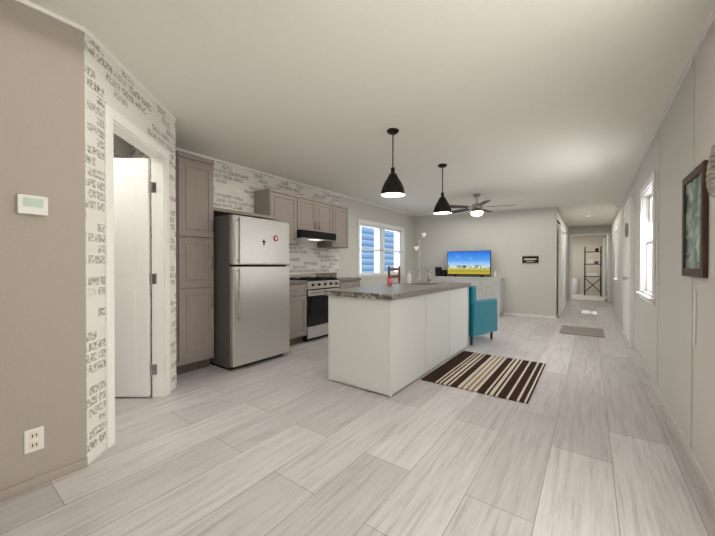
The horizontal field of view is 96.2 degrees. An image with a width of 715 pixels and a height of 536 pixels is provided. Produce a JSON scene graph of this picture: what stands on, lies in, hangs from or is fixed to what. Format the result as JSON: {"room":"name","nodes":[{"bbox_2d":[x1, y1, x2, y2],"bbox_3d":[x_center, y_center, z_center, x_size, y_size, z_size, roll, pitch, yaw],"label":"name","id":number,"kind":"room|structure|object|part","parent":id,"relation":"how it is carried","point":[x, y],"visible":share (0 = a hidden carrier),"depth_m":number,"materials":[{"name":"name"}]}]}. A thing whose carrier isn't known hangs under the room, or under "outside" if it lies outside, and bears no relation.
{"room":"kitchen","nodes":[
{"label":"kitchen","id":0,"kind":"room"},
{"bbox_2d":[0,0,86,489],"bbox_3d":[-2.263,-0.172,0.990,0.100,2.660,2.210,0,1,36],"label":"wall","id":1,"kind":"structure","parent":0,"point":[42,273],"depth_m":1.71,"materials":[{"name":"paint"}]},
{"bbox_2d":[17,194,47,215],"bbox_3d":[-1.691,-0.327,1.669,0.024,0.100,0.115,0,1,36],"label":"thermostat","id":2,"kind":"object","parent":1,"relation":"attached to","point":[31,205],"visible":1,"depth_m":1.66,"materials":[{"name":"white plastic"}]},
{"bbox_2d":[24,426,43,454],"bbox_3d":[-1.697,0.903,1.683,0.009,0.120,0.075,0,1,36],"label":"electrical outlet plate","id":3,"kind":"object","parent":1,"relation":"attached to","point":[33,439],"visible":1,"depth_m":1.68,"materials":[{"name":"white plastic"}]},
{"bbox_2d":[0,458,87,501],"bbox_3d":[-2.218,1.133,0.967,0.012,0.050,2.210,0,1,36],"label":"baseboard","id":4,"kind":"structure","parent":1,"relation":"attached to","point":[24,486],"depth_m":1.70,"materials":[{"name":"beige wood"}]},
{"bbox_2d":[84,33,174,464],"bbox_3d":[-1.705,-0.183,2.445,0.100,2.660,1.209,0,0,-8],"label":"wall","id":5,"kind":"structure","parent":0,"point":[109,81],"depth_m":1.98,"materials":[{"name":"paint"}]},
{"bbox_2d":[15,0,175,120],"bbox_3d":[-2.298,-1.378,1.550,0.854,0.049,3.090,0,1,36],"label":"crown molding","id":6,"kind":"structure","parent":5,"relation":"attached to","point":[88,33],"depth_m":1.89,"materials":[{"name":"white wood"}]},
{"bbox_2d":[114,158,150,396],"bbox_3d":[-2.205,0.087,2.807,0.603,2.090,0.492,0,1,36],"label":"door","id":7,"kind":"structure","parent":5,"relation":"in","point":[132,283],"depth_m":2.80,"materials":[{"name":"white wood"}]},
{"bbox_2d":[104,103,169,448],"bbox_3d":[-1.704,0.052,2.463,0.124,2.190,0.894,0,0,-8],"label":"door frame","id":8,"kind":"structure","parent":5,"relation":"attached to","point":[160,295],"depth_m":2.81,"materials":[{"name":"white wood"}]},
{"bbox_2d":[130,121,176,386],"bbox_3d":[-2.104,-0.190,3.280,0.820,2.660,0.100,0,1,36],"label":"wall","id":9,"kind":"structure","parent":0,"point":[135,152],"depth_m":3.17,"materials":[{"name":"paint"}]},
{"bbox_2d":[113,133,413,286],"bbox_3d":[-1.367,-0.203,5.075,0.100,2.660,10.070,0,1,36],"label":"wall","id":10,"kind":"structure","parent":0,"point":[234,187],"depth_m":5.76,"materials":[{"name":"brick"}]},
{"bbox_2d":[213,207,276,219],"bbox_3d":[-1.599,-0.687,4.213,0.526,0.040,0.934,0,1,36],"label":"shelf","id":11,"kind":"object","parent":10,"relation":"attached to","point":[217,212],"visible":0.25,"depth_m":3.98,"materials":[{"name":"grey wood"}]},
{"bbox_2d":[254,188,301,244],"bbox_3d":[-1.215,-0.742,4.877,0.366,0.760,0.585,0,1,36],"label":"upper cabinet","id":12,"kind":"object","parent":10,"relation":"attached to","point":[297,212],"depth_m":4.74,"materials":[{"name":"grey wood"}]},
{"bbox_2d":[176,147,413,215],"bbox_3d":[-0.354,-1.454,6.357,0.016,0.026,6.590,0,1,36],"label":"crown molding","id":13,"kind":"structure","parent":10,"relation":"attached to","point":[178,149],"depth_m":5.02,"materials":[{"name":"white wood"}]},
{"bbox_2d":[302,196,333,233],"bbox_3d":[-0.834,-0.861,5.399,0.366,0.530,0.829,0,1,36],"label":"upper cabinet","id":14,"kind":"object","parent":10,"relation":"attached to","point":[317,215],"depth_m":5.32,"materials":[{"name":"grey wood"}]},
{"bbox_2d":[297,230,335,241],"bbox_3d":[-0.795,-0.528,5.373,0.461,0.132,0.824,0,1,36],"label":"range hood","id":15,"kind":"object","parent":14,"relation":"attached to","point":[308,235],"visible":0.85,"depth_m":5.21,"materials":[{"name":"black metal"}]},
{"bbox_2d":[317,204,348,247],"bbox_3d":[-0.469,-0.750,5.900,0.366,0.760,0.531,0,1,36],"label":"upper cabinet","id":16,"kind":"object","parent":10,"relation":"attached to","point":[340,212],"depth_m":5.81,"materials":[{"name":"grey wood"}]},
{"bbox_2d":[357,219,404,278],"bbox_3d":[0.605,-0.419,7.738,0.150,1.290,2.150,0,1,36],"label":"window","id":17,"kind":"structure","parent":10,"relation":"in","point":[382,228],"depth_m":7.72,"materials":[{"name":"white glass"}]},
{"bbox_2d":[0,300,714,535],"bbox_3d":[2.961,1.171,7.086,4.840,0.120,18.500,0,1,36],"label":"floor","id":18,"kind":"structure","parent":0,"point":[295,441],"depth_m":1.94,"materials":[{"name":"grey wood"}]},
{"bbox_2d":[176,151,213,374],"bbox_3d":[-1.964,-0.042,3.652,0.602,2.360,0.405,0,1,36],"label":"pantry","id":19,"kind":"object","parent":18,"relation":"on","point":[194,275],"visible":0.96,"depth_m":3.48,"materials":[{"name":"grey wood"}]},
{"bbox_2d":[210,215,288,369],"bbox_3d":[-1.437,0.272,4.047,0.912,1.725,0.820,0,1,36],"label":"refrigerator","id":20,"kind":"object","parent":18,"relation":"on","point":[251,292],"visible":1,"depth_m":3.68,"materials":[{"name":"silver metal"}]},
{"bbox_2d":[289,280,307,345],"bbox_3d":[-1.157,0.614,4.741,0.632,1.030,0.601,0,1,36],"label":"base cabinet","id":21,"kind":"object","parent":18,"relation":"on","point":[297,310],"visible":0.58,"depth_m":4.68,"materials":[{"name":"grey wood"}]},
{"bbox_2d":[289,274,339,341],"bbox_3d":[-0.740,0.619,5.287,0.643,1.012,0.760,0,1,36],"label":"stove","id":22,"kind":"object","parent":18,"relation":"on","point":[317,312],"visible":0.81,"depth_m":5.02,"materials":[{"name":"silver metal"}]},
{"bbox_2d":[314,272,360,288],"bbox_3d":[-0.347,0.606,5.853,0.632,1.030,0.606,0,1,36],"label":"base cabinet","id":23,"kind":"object","parent":18,"relation":"on","point":[347,282],"visible":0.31,"depth_m":5.77,"materials":[{"name":"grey wood"}]},
{"bbox_2d":[388,266,399,283],"bbox_3d":[0.586,0.539,6.708,0.460,1.150,0.460,0,1,36],"label":"dining chair","id":24,"kind":"object","parent":18,"relation":"on","point":[394,269],"visible":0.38,"depth_m":6.57,"materials":[{"name":"brown wood"}]},
{"bbox_2d":[328,286,470,396],"bbox_3d":[0.647,0.703,3.905,0.724,0.864,2.204,0,1,36],"label":"kitchen island","id":25,"kind":"object","parent":18,"relation":"on","point":[389,340],"depth_m":3.10,"materials":[{"name":"laminate"}]},
{"bbox_2d":[324,282,470,301],"bbox_3d":[0.646,0.245,3.900,0.790,0.052,2.256,0,1,36],"label":"island countertop","id":26,"kind":"structure","parent":25,"relation":"on","point":[390,293],"depth_m":3.22,"materials":[{"name":"grey stone"}]},
{"bbox_2d":[387,278,392,284],"bbox_3d":[0.409,0.172,4.050,0.072,0.090,0.072,0,1,36],"label":"cup","id":27,"kind":"object","parent":26,"relation":"on","point":[389,281],"visible":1,"depth_m":4.02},
{"bbox_2d":[407,270,410,282],"bbox_3d":[0.725,0.121,4.500,0.061,0.184,0.060,0,1,36],"label":"soap bottle","id":28,"kind":"object","parent":26,"relation":"on","point":[409,278],"visible":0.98,"depth_m":4.47,"materials":[{"name":"white plastic"}]},
{"bbox_2d":[414,233,425,280],"bbox_3d":[1.678,0.090,8.550,0.334,2.020,0.291,0,1,36],"label":"floor lamp","id":29,"kind":"object","parent":18,"relation":"on","point":[416,247],"visible":0.73,"depth_m":8.57,"materials":[{"name":"white plastic"}]},
{"bbox_2d":[430,276,504,315],"bbox_3d":[2.684,0.662,7.952,1.710,0.885,0.429,0,1,36],"label":"console","id":30,"kind":"object","parent":18,"relation":"on","point":[489,287],"visible":0.44,"depth_m":7.52,"materials":[{"name":"white wood"}]},
{"bbox_2d":[435,267,441,275],"bbox_3d":[2.121,0.096,8.398,0.130,0.239,0.155,0,1,36],"label":"speaker box","id":31,"kind":"object","parent":30,"relation":"on","point":[438,271],"visible":0.96,"depth_m":8.34,"materials":[{"name":"black plastic"}]},
{"bbox_2d":[441,270,446,275],"bbox_3d":[2.247,0.131,8.316,0.130,0.169,0.120,0,1,36],"label":"box","id":32,"kind":"object","parent":30,"relation":"on","point":[443,272],"visible":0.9,"depth_m":8.27,"materials":[{"name":"black plastic"}]},
{"bbox_2d":[447,250,490,276],"bbox_3d":[2.748,-0.101,7.949,1.060,0.639,0.220,0,1,36],"label":"tv","id":33,"kind":"object","parent":30,"relation":"on","point":[468,262],"visible":0.98,"depth_m":7.91,"materials":[{"name":"black"}]},
{"bbox_2d":[468,286,496,344],"bbox_3d":[1.724,0.692,5.095,0.720,0.870,0.680,0,1,-39],"label":"chair","id":34,"kind":"object","parent":18,"relation":"on","point":[482,316],"visible":0.48,"depth_m":4.75,"materials":[{"name":"fabric"}]},
{"bbox_2d":[421,351,545,403],"bbox_3d":[1.435,1.132,3.521,0.970,0.011,1.340,0,1,36],"label":"striped rug","id":35,"kind":"object","parent":18,"relation":"on","point":[513,379],"visible":0.96,"depth_m":3.36,"materials":[{"name":"brown fabric"}]},
{"bbox_2d":[559,325,604,337],"bbox_3d":[3.981,1.117,5.693,0.630,0.009,0.850,0,1,36],"label":"door mat","id":36,"kind":"object","parent":18,"relation":"on","point":[583,331],"visible":0.98,"depth_m":5.62,"materials":[{"name":"grey fabric"}]},
{"bbox_2d":[28,0,714,226],"bbox_3d":[2.961,-1.496,7.066,4.840,0.346,18.500,0,1,36],"label":"ceiling","id":37,"kind":"structure","parent":0,"point":[560,104],"depth_m":2.37,"materials":[{"name":"white paint"}]},
{"bbox_2d":[380,128,404,197],"bbox_3d":[0.351,-1.042,3.180,0.248,0.644,0.248,0,1,36],"label":"pendant light","id":38,"kind":"object","parent":37,"relation":"hanging from","point":[392,187],"visible":1,"depth_m":3.13,"materials":[{"name":"black metal"}]},
{"bbox_2d":[433,163,451,214],"bbox_3d":[1.132,-1.050,4.269,0.248,0.644,0.248,0,1,36],"label":"pendant light","id":39,"kind":"object","parent":37,"relation":"hanging from","point":[442,206],"visible":1,"depth_m":4.22,"materials":[{"name":"black metal"}]},
{"bbox_2d":[450,194,509,215],"bbox_3d":[2.299,-1.126,6.097,1.264,0.530,1.244,0,1,36],"label":"ceiling fan","id":40,"kind":"object","parent":37,"relation":"hanging from","point":[477,208],"visible":1,"depth_m":6.01,"materials":[{"name":"silver metal"}]},
{"bbox_2d":[413,207,556,315],"bbox_3d":[2.994,-0.226,8.065,3.430,2.660,0.100,0,1,36],"label":"wall","id":41,"kind":"structure","parent":0,"point":[532,288],"depth_m":7.56,"materials":[{"name":"grey paint"}]},
{"bbox_2d":[414,206,555,215],"bbox_3d":[2.968,-1.412,8.003,3.390,0.135,0.016,0,1,36],"label":"crown molding","id":42,"kind":"structure","parent":41,"relation":"attached to","point":[543,206],"depth_m":7.58,"materials":[{"name":"white wood"}]},
{"bbox_2d":[503,312,554,318],"bbox_3d":[2.958,1.079,8.033,3.420,0.050,0.012,0,1,36],"label":"baseboard","id":43,"kind":"structure","parent":41,"relation":"attached to","point":[517,314],"depth_m":7.32,"materials":[{"name":"white wood"}]},
{"bbox_2d":[522,256,538,262],"bbox_3d":[3.938,-0.191,7.305,0.330,0.170,0.017,0,1,36],"label":"sign","id":44,"kind":"object","parent":41,"relation":"attached to","point":[530,259],"visible":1,"depth_m":7.30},
{"bbox_2d":[556,208,568,315],"bbox_3d":[5.718,-0.233,8.977,0.100,2.660,4.580,0,1,36],"label":"wall","id":45,"kind":"structure","parent":0,"point":[560,219],"depth_m":9.47,"materials":[{"name":"beige paint"}]},
{"bbox_2d":[572,235,605,293],"bbox_3d":[8.347,-0.276,14.472,4.540,2.660,0.100,0,1,36],"label":"wall","id":46,"kind":"structure","parent":0,"point":[589,243],"depth_m":13.45,"materials":[{"name":"beige paint"}]},
{"bbox_2d":[568,225,610,298],"bbox_3d":[7.544,-0.245,10.542,1.210,2.660,0.100,0,1,36],"label":"wall","id":47,"kind":"structure","parent":0,"point":[588,229],"depth_m":10.53,"materials":[{"name":"grey paint"}]},
{"bbox_2d":[569,232,610,301],"bbox_3d":[7.566,-0.020,10.455,1.090,2.210,0.016,0,1,36],"label":"door frame","id":48,"kind":"structure","parent":47,"relation":"attached to","point":[570,265],"depth_m":10.46,"materials":[{"name":"white wood"}]},
{"bbox_2d":[603,238,604,300],"bbox_3d":[8.189,0.048,10.643,0.035,2.048,0.800,0,1,36],"label":"room door","id":49,"kind":"structure","parent":47,"relation":"in","point":[604,269],"depth_m":10.33,"materials":[{"name":"white wood"}]},
{"bbox_2d":[572,293,607,301],"bbox_3d":[7.283,1.059,13.009,4.515,0.012,3.525,0,1,36],"label":"floor","id":50,"kind":"structure","parent":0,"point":[591,297],"depth_m":11.57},
{"bbox_2d":[572,279,579,293],"bbox_3d":[8.790,0.751,12.982,0.360,0.630,0.360,0,1,36],"label":"hamper","id":51,"kind":"object","parent":50,"relation":"on","point":[575,286],"visible":0.73,"depth_m":12.83,"materials":[{"name":"white plastic"}]},
{"bbox_2d":[584,246,601,295],"bbox_3d":[9.115,0.120,12.421,0.560,1.911,0.696,0,1,36],"label":"ladder shelf","id":52,"kind":"object","parent":50,"relation":"on","point":[600,276],"depth_m":12.34,"materials":[{"name":"black metal"}]},
{"bbox_3d":[9.147,-0.229,12.442,0.365,1.092,0.240,0,1,36],"label":"shelf items","id":53,"kind":"part","parent":52,"relation":"part of"},
{"bbox_2d":[606,17,714,491],"bbox_3d":[4.836,-0.208,5.710,0.100,2.660,18.400,0,1,36],"label":"wall","id":54,"kind":"structure","parent":0,"point":[675,146],"depth_m":2.23,"materials":[{"name":"grey paint"}]},
{"bbox_2d":[456,57,694,449],"bbox_3d":[2.834,-0.162,5.882,3.338,2.465,12.236,0,1,36],"label":"wall trim","id":55,"kind":"structure","parent":54,"relation":"attached to","point":[691,281],"depth_m":1.96,"materials":[{"name":"grey wood"}]},
{"bbox_2d":[613,225,618,282],"bbox_3d":[6.125,-0.317,7.523,0.150,1.290,1.020,0,1,36],"label":"window","id":56,"kind":"structure","parent":54,"relation":"in","point":[616,253],"depth_m":7.70,"materials":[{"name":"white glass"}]},
{"bbox_2d":[610,301,622,326],"bbox_3d":[6.286,1.081,7.806,0.012,0.050,5.820,0,1,36],"label":"baseboard","id":57,"kind":"structure","parent":54,"relation":"attached to","point":[621,323],"depth_m":7.24,"materials":[{"name":"beige wood"}]},
{"bbox_2d":[623,205,629,340],"bbox_3d":[4.202,0.081,5.030,0.118,2.068,0.950,0,1,36],"label":"front door","id":58,"kind":"structure","parent":54,"relation":"in","point":[627,220],"depth_m":5.01,"materials":[{"name":"white wood"}]},
{"bbox_2d":[623,196,634,346],"bbox_3d":[4.231,0.050,5.009,0.050,2.155,1.100,0,1,36],"label":"door frame","id":59,"kind":"structure","parent":54,"relation":"attached to","point":[631,201],"depth_m":4.57,"materials":[{"name":"white wood"}]},
{"bbox_2d":[636,171,655,305],"bbox_3d":[3.167,-0.286,3.461,0.150,1.290,1.070,0,1,36],"label":"window","id":60,"kind":"structure","parent":54,"relation":"in","point":[646,292],"depth_m":3.77,"materials":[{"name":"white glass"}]},
{"bbox_2d":[610,6,714,225],"bbox_3d":[3.716,-1.295,4.260,0.014,0.022,14.550,0,1,36],"label":"crown molding","id":61,"kind":"structure","parent":54,"relation":"attached to","point":[712,15],"depth_m":2.23,"materials":[{"name":"white wood"}]},
{"bbox_2d":[633,344,714,507],"bbox_3d":[1.677,1.129,1.477,0.012,0.050,7.620,0,1,36],"label":"baseboard","id":62,"kind":"structure","parent":54,"relation":"attached to","point":[702,477],"depth_m":2.07,"materials":[{"name":"beige wood"}]},
{"bbox_2d":[693,290,695,344],"bbox_3d":[1.970,0.288,1.870,0.006,0.316,0.054,0,1,36],"label":"trim strip","id":63,"kind":"object","parent":54,"relation":"attached to","point":[694,318],"visible":0.98,"depth_m":1.87,"materials":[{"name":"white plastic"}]},
{"bbox_2d":[682,160,708,277],"bbox_3d":[1.966,-0.259,1.874,0.022,0.620,0.480,0,1,36],"label":"picture frame","id":64,"kind":"object","parent":54,"relation":"attached to","point":[695,206],"visible":1,"depth_m":1.83,"materials":[{"name":"brown wood"}]},
{"bbox_2d":[706,144,714,196],"bbox_3d":[1.648,-0.446,1.472,0.064,0.238,0.096,0,1,36],"label":"wall art","id":65,"kind":"object","parent":54,"relation":"attached to","point":[710,178],"visible":1,"depth_m":1.47,"materials":[{"name":"beige wood"}]},
{"bbox_3d":[5.378,-1.049,8.401,0.019,0.040,3.200,0,1,36],"label":"barn door rail","id":66,"kind":"object","parent":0,"visible":0},
{"bbox_2d":[558,225,565,316],"bbox_3d":[5.024,0.058,7.864,0.050,2.065,1.700,0,1,36],"label":"barn door","id":67,"kind":"structure","parent":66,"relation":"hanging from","point":[561,269],"depth_m":7.53,"materials":[{"name":"white wood"}]},
{"label":"outside","id":68,"kind":"structure","parent":0,"visible":0},
{"bbox_2d":[360,226,398,272],"bbox_3d":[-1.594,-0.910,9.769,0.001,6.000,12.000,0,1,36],"label":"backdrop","id":69,"kind":"structure","parent":68,"point":[371,241],"depth_m":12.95,"materials":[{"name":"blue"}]}
]}

